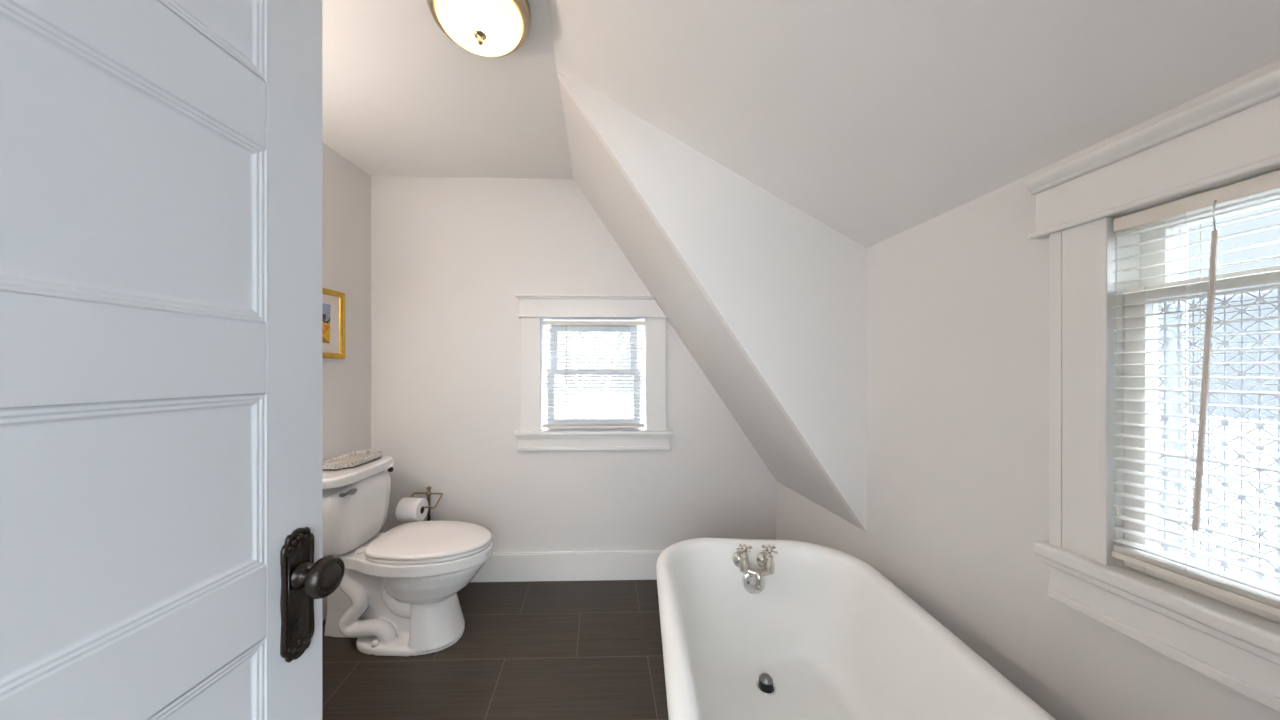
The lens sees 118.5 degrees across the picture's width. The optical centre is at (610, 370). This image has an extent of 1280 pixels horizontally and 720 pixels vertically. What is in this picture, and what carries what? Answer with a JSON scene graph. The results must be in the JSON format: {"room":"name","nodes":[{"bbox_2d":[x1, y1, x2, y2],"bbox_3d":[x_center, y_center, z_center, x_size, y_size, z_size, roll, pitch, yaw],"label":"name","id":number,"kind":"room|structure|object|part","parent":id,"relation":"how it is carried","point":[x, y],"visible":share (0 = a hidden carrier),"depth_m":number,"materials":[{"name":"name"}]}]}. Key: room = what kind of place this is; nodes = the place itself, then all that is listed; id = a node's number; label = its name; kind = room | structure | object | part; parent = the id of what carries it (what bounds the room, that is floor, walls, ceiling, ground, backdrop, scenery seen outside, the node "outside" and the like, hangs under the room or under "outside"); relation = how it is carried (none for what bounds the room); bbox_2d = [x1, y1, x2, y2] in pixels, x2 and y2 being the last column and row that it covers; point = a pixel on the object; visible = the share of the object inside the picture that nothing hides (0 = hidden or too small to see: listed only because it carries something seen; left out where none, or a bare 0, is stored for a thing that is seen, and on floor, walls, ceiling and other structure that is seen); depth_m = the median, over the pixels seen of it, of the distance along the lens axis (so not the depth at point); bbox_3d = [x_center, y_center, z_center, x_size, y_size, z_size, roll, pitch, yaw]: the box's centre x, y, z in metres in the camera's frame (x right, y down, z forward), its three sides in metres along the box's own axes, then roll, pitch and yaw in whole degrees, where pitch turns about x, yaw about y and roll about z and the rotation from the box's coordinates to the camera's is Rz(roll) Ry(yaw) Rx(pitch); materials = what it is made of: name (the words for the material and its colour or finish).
{"room":"bathroom","nodes":[
{"label":"bathroom","id":0,"kind":"room"},
{"bbox_2d":[322,142,370,460],"bbox_3d":[-1.579,0.023,1.069,0.131,2.414,2.590,0,0,6],"label":"wall","id":1,"kind":"structure","parent":0,"point":[346,188],"depth_m":2.05,"materials":[{"name":"paint"}]},
{"bbox_2d":[322,597,326,620],"bbox_3d":[-1.511,1.147,1.062,0.027,0.166,2.290,0,0,6],"label":"baseboard","id":2,"kind":"structure","parent":1,"relation":"attached to","point":[324,600],"depth_m":1.88,"materials":[{"name":"white paint"}]},
{"bbox_2d":[322,288,344,358],"bbox_3d":[-1.421,-0.237,1.870,0.019,0.346,0.270,0,0,6],"label":"framed picture","id":3,"kind":"object","parent":1,"relation":"attached to","point":[333,302],"visible":0.53,"depth_m":1.94,"materials":[{"name":"gold metal"}]},
{"bbox_2d":[322,303,330,342],"bbox_3d":[-1.425,-0.237,1.870,0.001,0.196,0.110,0,0,5],"label":"painting","id":4,"kind":"object","parent":3,"relation":"attached to","point":[326,308],"depth_m":1.90},
{"bbox_2d":[322,0,572,178],"bbox_3d":[-1.088,-1.174,0.222,1.837,0.080,4.300,0,0,-2],"label":"ceiling","id":5,"kind":"structure","parent":0,"point":[401,98],"depth_m":1.59,"materials":[{"name":"white paint"}]},
{"bbox_2d":[427,0,530,56],"bbox_3d":[-0.402,-1.069,1.168,0.304,0.131,0.304,0,0,-2],"label":"ceiling light","id":6,"kind":"object","parent":5,"relation":"attached to","point":[488,28],"visible":1,"depth_m":1.15,"materials":[{"name":"white glass"}]},
{"bbox_2d":[322,580,668,719],"bbox_3d":[-0.358,1.260,0.291,3.300,0.060,4.400,0,0,-2],"label":"floor","id":7,"kind":"structure","parent":0,"point":[529,650],"depth_m":1.59,"materials":[{"name":"brown tile"}]},
{"bbox_2d":[0,0,344,719],"bbox_3d":[-0.524,0.208,0.281,0.098,2.027,0.762,0,0,6],"label":"door","id":8,"kind":"structure","parent":7,"relation":"on","point":[161,558],"depth_m":0.44,"materials":[{"name":"grey paint"}]},
{"bbox_3d":[-0.541,0.161,0.283,0.005,0.255,0.566,0,0,6],"label":"panel","id":9,"kind":"part","parent":8,"relation":"part of","materials":[{"name":"grey paint"}]},
{"bbox_3d":[-0.541,-0.200,0.283,0.005,0.258,0.566,0,0,6],"label":"panel","id":10,"kind":"part","parent":8,"relation":"part of","materials":[{"name":"grey paint"}]},
{"bbox_3d":[-0.541,0.522,0.283,0.005,0.256,0.566,0,0,6],"label":"panel","id":11,"kind":"part","parent":8,"relation":"part of","materials":[{"name":"grey paint"}]},
{"bbox_3d":[-0.541,-0.556,0.283,0.005,0.256,0.566,0,0,6],"label":"panel","id":12,"kind":"part","parent":8,"relation":"part of","materials":[{"name":"grey paint"}]},
{"bbox_3d":[-0.502,0.358,0.613,0.009,0.208,0.056,0,0,5],"label":"lock plate","id":13,"kind":"part","parent":8,"relation":"part of","materials":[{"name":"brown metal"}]},
{"bbox_3d":[-0.473,0.330,0.612,0.059,0.063,0.063,0,0,5],"label":"knob","id":14,"kind":"part","parent":8,"relation":"part of","materials":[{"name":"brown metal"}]},
{"bbox_2d":[322,456,492,655],"bbox_3d":[-0.986,0.838,1.775,0.862,0.785,0.456,0,0,2],"label":"toilet","id":15,"kind":"object","parent":7,"relation":"on","point":[396,594],"visible":0.95,"depth_m":1.67,"materials":[{"name":"white ceramic"}]},
{"bbox_3d":[-1.133,0.525,1.640,0.026,0.025,0.077,0,0,2],"label":"flush lever","id":16,"kind":"part","parent":15,"relation":"part of","materials":[{"name":"silver metal"}]},
{"bbox_2d":[322,450,382,470],"bbox_3d":[-1.257,0.431,1.848,0.170,0.027,0.318,0,0,1],"label":"tray","id":17,"kind":"object","parent":15,"relation":"on","point":[352,459],"visible":0.91,"depth_m":1.82,"materials":[{"name":"white wicker"}]},
{"bbox_2d":[322,452,377,464],"bbox_3d":[-1.257,0.433,1.848,0.147,0.011,0.295,0,0,1],"label":"towel","id":18,"kind":"object","parent":17,"relation":"on","point":[352,458],"depth_m":1.84,"materials":[{"name":"fabric"}]},
{"bbox_3d":[-1.264,0.650,1.785,0.286,0.320,0.428,0,0,2],"label":"tank","id":19,"kind":"part","parent":15,"relation":"part of","materials":[{"name":"white ceramic"}]},
{"bbox_3d":[-1.261,0.467,1.784,0.310,0.044,0.456,0,0,2],"label":"tank lid","id":20,"kind":"part","parent":15,"relation":"part of","materials":[{"name":"white ceramic"}]},
{"bbox_3d":[-0.983,1.020,1.775,0.856,0.420,0.386,0,0,2],"label":"bowl","id":21,"kind":"part","parent":15,"relation":"part of","materials":[{"name":"white ceramic"}]},
{"bbox_3d":[-0.821,0.801,1.769,0.521,0.017,0.380,0,0,2],"label":"seat","id":22,"kind":"part","parent":15,"relation":"part of","materials":[{"name":"white plastic"}]},
{"bbox_3d":[-0.820,0.779,1.769,0.526,0.024,0.384,0,0,2],"label":"lid","id":23,"kind":"part","parent":15,"relation":"part of","materials":[{"name":"white plastic"}]},
{"bbox_2d":[411,486,442,520],"bbox_3d":[-1.022,0.938,2.115,0.190,0.585,0.182,0,0,4],"label":"toilet paper stand","id":24,"kind":"object","parent":7,"relation":"on","point":[428,493],"visible":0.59,"depth_m":2.12,"materials":[{"name":"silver metal"}]},
{"bbox_2d":[396,498,428,521],"bbox_3d":[-1.062,0.741,2.031,0.112,0.122,0.122,0,0,4],"label":"toilet paper roll","id":25,"kind":"object","parent":24,"relation":"hanging from","point":[407,509],"visible":0.98,"depth_m":1.99,"materials":[{"name":"white paper"}]},
{"bbox_3d":[-1.025,0.705,2.077,0.190,0.052,0.105,0,0,4],"label":"arm","id":26,"kind":"part","parent":24,"relation":"part of","materials":[{"name":"silver metal"}]},
{"bbox_3d":[-1.018,0.922,2.124,0.027,0.555,0.027,0,0,5],"label":"post","id":27,"kind":"part","parent":24,"relation":"part of","materials":[{"name":"silver metal"}]},
{"bbox_2d":[656,538,1055,719],"bbox_3d":[0.469,0.930,0.749,0.714,0.600,1.398,0,0,4],"label":"bathtub","id":28,"kind":"object","parent":7,"relation":"on","point":[826,635],"visible":1,"depth_m":1.21,"materials":[{"name":"white ceramic"}]},
{"bbox_3d":[0.512,0.756,1.364,0.080,0.080,0.025,0,0,4],"label":"overflow plate","id":29,"kind":"part","parent":28,"relation":"part of","materials":[{"name":"silver metal"}]},
{"bbox_2d":[732,544,777,589],"bbox_3d":[0.505,0.672,1.330,0.141,0.138,0.096,0,0,4],"label":"faucet","id":30,"kind":"object","parent":28,"relation":"attached to","point":[764,560],"visible":1,"depth_m":1.31,"materials":[{"name":"silver metal"}]},
{"bbox_3d":[0.464,0.614,1.320,0.047,0.022,0.047,0,0,29],"label":"cross handle","id":31,"kind":"part","parent":30,"relation":"part of","materials":[{"name":"silver metal"}]},
{"bbox_3d":[0.504,0.711,1.297,0.024,0.060,0.030,0,0,4],"label":"spout","id":32,"kind":"part","parent":30,"relation":"part of","materials":[{"name":"silver metal"}]},
{"bbox_3d":[0.547,0.614,1.314,0.047,0.022,0.047,0,0,14],"label":"cross handle","id":33,"kind":"part","parent":30,"relation":"part of","materials":[{"name":"silver metal"}]},
{"bbox_2d":[371,176,775,551],"bbox_3d":[-0.261,0.023,2.306,3.000,2.414,0.130,0,0,-2],"label":"wall","id":34,"kind":"structure","parent":0,"point":[451,257],"depth_m":2.23,"materials":[{"name":"paint"}]},
{"bbox_2d":[470,550,662,581],"bbox_3d":[-0.214,1.147,2.239,2.410,0.166,0.026,0,0,-2],"label":"baseboard","id":35,"kind":"structure","parent":34,"relation":"attached to","point":[563,565],"depth_m":2.23,"materials":[{"name":"white paint"}]},
{"bbox_2d":[513,294,672,450],"bbox_3d":[-0.102,0.010,2.296,0.926,0.908,0.198,0,0,-2],"label":"window","id":36,"kind":"structure","parent":34,"relation":"in","point":[534,309],"depth_m":2.23,"materials":[{"name":"white paint"}]},
{"bbox_3d":[-0.470,0.020,2.229,0.117,0.664,0.023,0,0,-2],"label":"casing","id":37,"kind":"part","parent":36,"relation":"part of","materials":[{"name":"white paint"}]},
{"bbox_3d":[-0.105,-0.371,2.236,0.860,0.102,0.027,0,0,-2],"label":"head casing","id":38,"kind":"part","parent":36,"relation":"part of","materials":[{"name":"white paint"}]},
{"bbox_2d":[542,321,644,427],"bbox_3d":[-0.102,0.021,2.260,0.608,0.635,0.037,0,0,-2],"label":"window blind","id":39,"kind":"object","parent":36,"relation":"attached to","point":[613,323],"visible":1,"depth_m":2.26,"materials":[{"name":"beige plastic"}]},
{"bbox_3d":[-0.103,0.332,2.265,0.608,0.013,0.025,0,0,-2],"label":"rail","id":40,"kind":"part","parent":39,"relation":"part of","materials":[{"name":"beige plastic"}]},
{"bbox_3d":[-0.104,-0.137,2.337,0.530,0.325,0.028,0,0,-2],"label":"sash","id":41,"kind":"part","parent":36,"relation":"part of","materials":[{"name":"white plastic"}]},
{"bbox_3d":[-0.104,0.171,2.304,0.560,0.362,0.028,0,0,-2],"label":"sash","id":42,"kind":"part","parent":36,"relation":"part of","materials":[{"name":"white plastic"}]},
{"bbox_3d":[0.266,0.020,2.248,0.117,0.664,0.023,0,0,-2],"label":"casing","id":43,"kind":"part","parent":36,"relation":"part of","materials":[{"name":"white paint"}]},
{"bbox_2d":[559,80,858,527],"bbox_3d":[0.427,-0.254,1.950,1.283,2.039,0.924,0,0,-2],"label":"ceiling","id":44,"kind":"structure","parent":0,"point":[629,223],"depth_m":1.76,"materials":[{"name":"paint"}]},
{"bbox_2d":[557,70,866,531],"bbox_3d":[0.418,-0.215,1.468,1.246,1.842,0.040,0,0,-2],"label":"wall","id":45,"kind":"structure","parent":0,"point":[789,288],"depth_m":1.45,"materials":[{"name":"white paint"}]},
{"bbox_2d":[547,0,1279,247],"bbox_3d":[0.449,-0.831,0.685,1.266,0.805,1.606,0,0,-2],"label":"ceiling","id":46,"kind":"structure","parent":0,"point":[874,120],"depth_m":0.91,"materials":[{"name":"white paint"}]},
{"bbox_2d":[776,60,1279,719],"bbox_3d":[1.059,0.255,1.143,0.133,1.950,2.490,0,0,-2],"label":"wall","id":47,"kind":"structure","parent":0,"point":[958,299],"depth_m":1.02,"materials":[{"name":"paint"}]},
{"bbox_2d":[1024,67,1279,712],"bbox_3d":[1.071,0.030,0.420,0.206,0.953,0.937,0,0,-2],"label":"window","id":48,"kind":"structure","parent":47,"relation":"in","point":[1232,136],"depth_m":0.73,"materials":[{"name":"white paint"}]},
{"bbox_3d":[0.997,0.041,0.805,0.025,0.693,0.098,0,0,-2],"label":"casing","id":49,"kind":"part","parent":48,"relation":"part of","materials":[{"name":"white paint"}]},
{"bbox_3d":[1.006,-0.364,0.418,0.027,0.096,0.919,0,0,-2],"label":"head casing","id":50,"kind":"part","parent":48,"relation":"part of","materials":[{"name":"white paint"}]},
{"bbox_2d":[1112,170,1279,616],"bbox_3d":[1.000,0.034,0.419,0.052,0.669,0.669,0,0,-2],"label":"window blind","id":51,"kind":"object","parent":48,"relation":"attached to","point":[1268,183],"visible":1,"depth_m":0.63,"materials":[{"name":"beige plastic"}]},
{"bbox_3d":[1.006,0.042,0.657,0.027,0.633,0.001,0,0,-2],"label":"ladder cord","id":52,"kind":"part","parent":51,"relation":"part of","materials":[{"name":"white fabric"}]},
{"bbox_3d":[1.012,0.361,0.419,0.025,0.013,0.669,0,0,-2],"label":"rail","id":53,"kind":"part","parent":51,"relation":"part of","materials":[{"name":"beige"}]},
{"bbox_3d":[1.043,0.113,0.419,0.030,0.551,0.675,0,0,-2],"label":"sash","id":54,"kind":"part","parent":48,"relation":"part of","materials":[{"name":"white paint"}]},
{"bbox_3d":[1.075,-0.217,0.420,0.028,0.175,0.675,0,0,-2],"label":"sash","id":55,"kind":"part","parent":48,"relation":"part of","materials":[{"name":"white paint"}]},
{"bbox_3d":[1.043,0.103,0.419,0.003,0.479,0.615,0,0,-2],"label":"pane","id":56,"kind":"part","parent":48,"relation":"part of","materials":[{"name":"clear glass"}]},
{"bbox_3d":[1.121,0.038,0.421,0.001,0.643,0.631,0,0,-2],"label":"pane","id":57,"kind":"part","parent":48,"relation":"part of","materials":[{"name":"clear glass"}]},
{"label":"outside","id":58,"kind":"structure","parent":0,"visible":0},
{"bbox_2d":[545,395,1277,584],"bbox_3d":[9.602,4.480,15.258,100.000,0.100,110.000,0,0,-2],"label":"ground","id":59,"kind":"structure","parent":58,"point":[1237,428],"depth_m":16.43,"materials":[{"name":"grey"}]},
{"bbox_2d":[545,325,642,417],"bbox_3d":[-0.775,0.395,9.270,5.328,8.086,6.122,0,0,18],"label":"bare tree","id":60,"kind":"object","parent":59,"relation":"on","point":[627,334],"visible":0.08,"depth_m":9.05,"materials":[{"name":"grey plant"}]}
]}

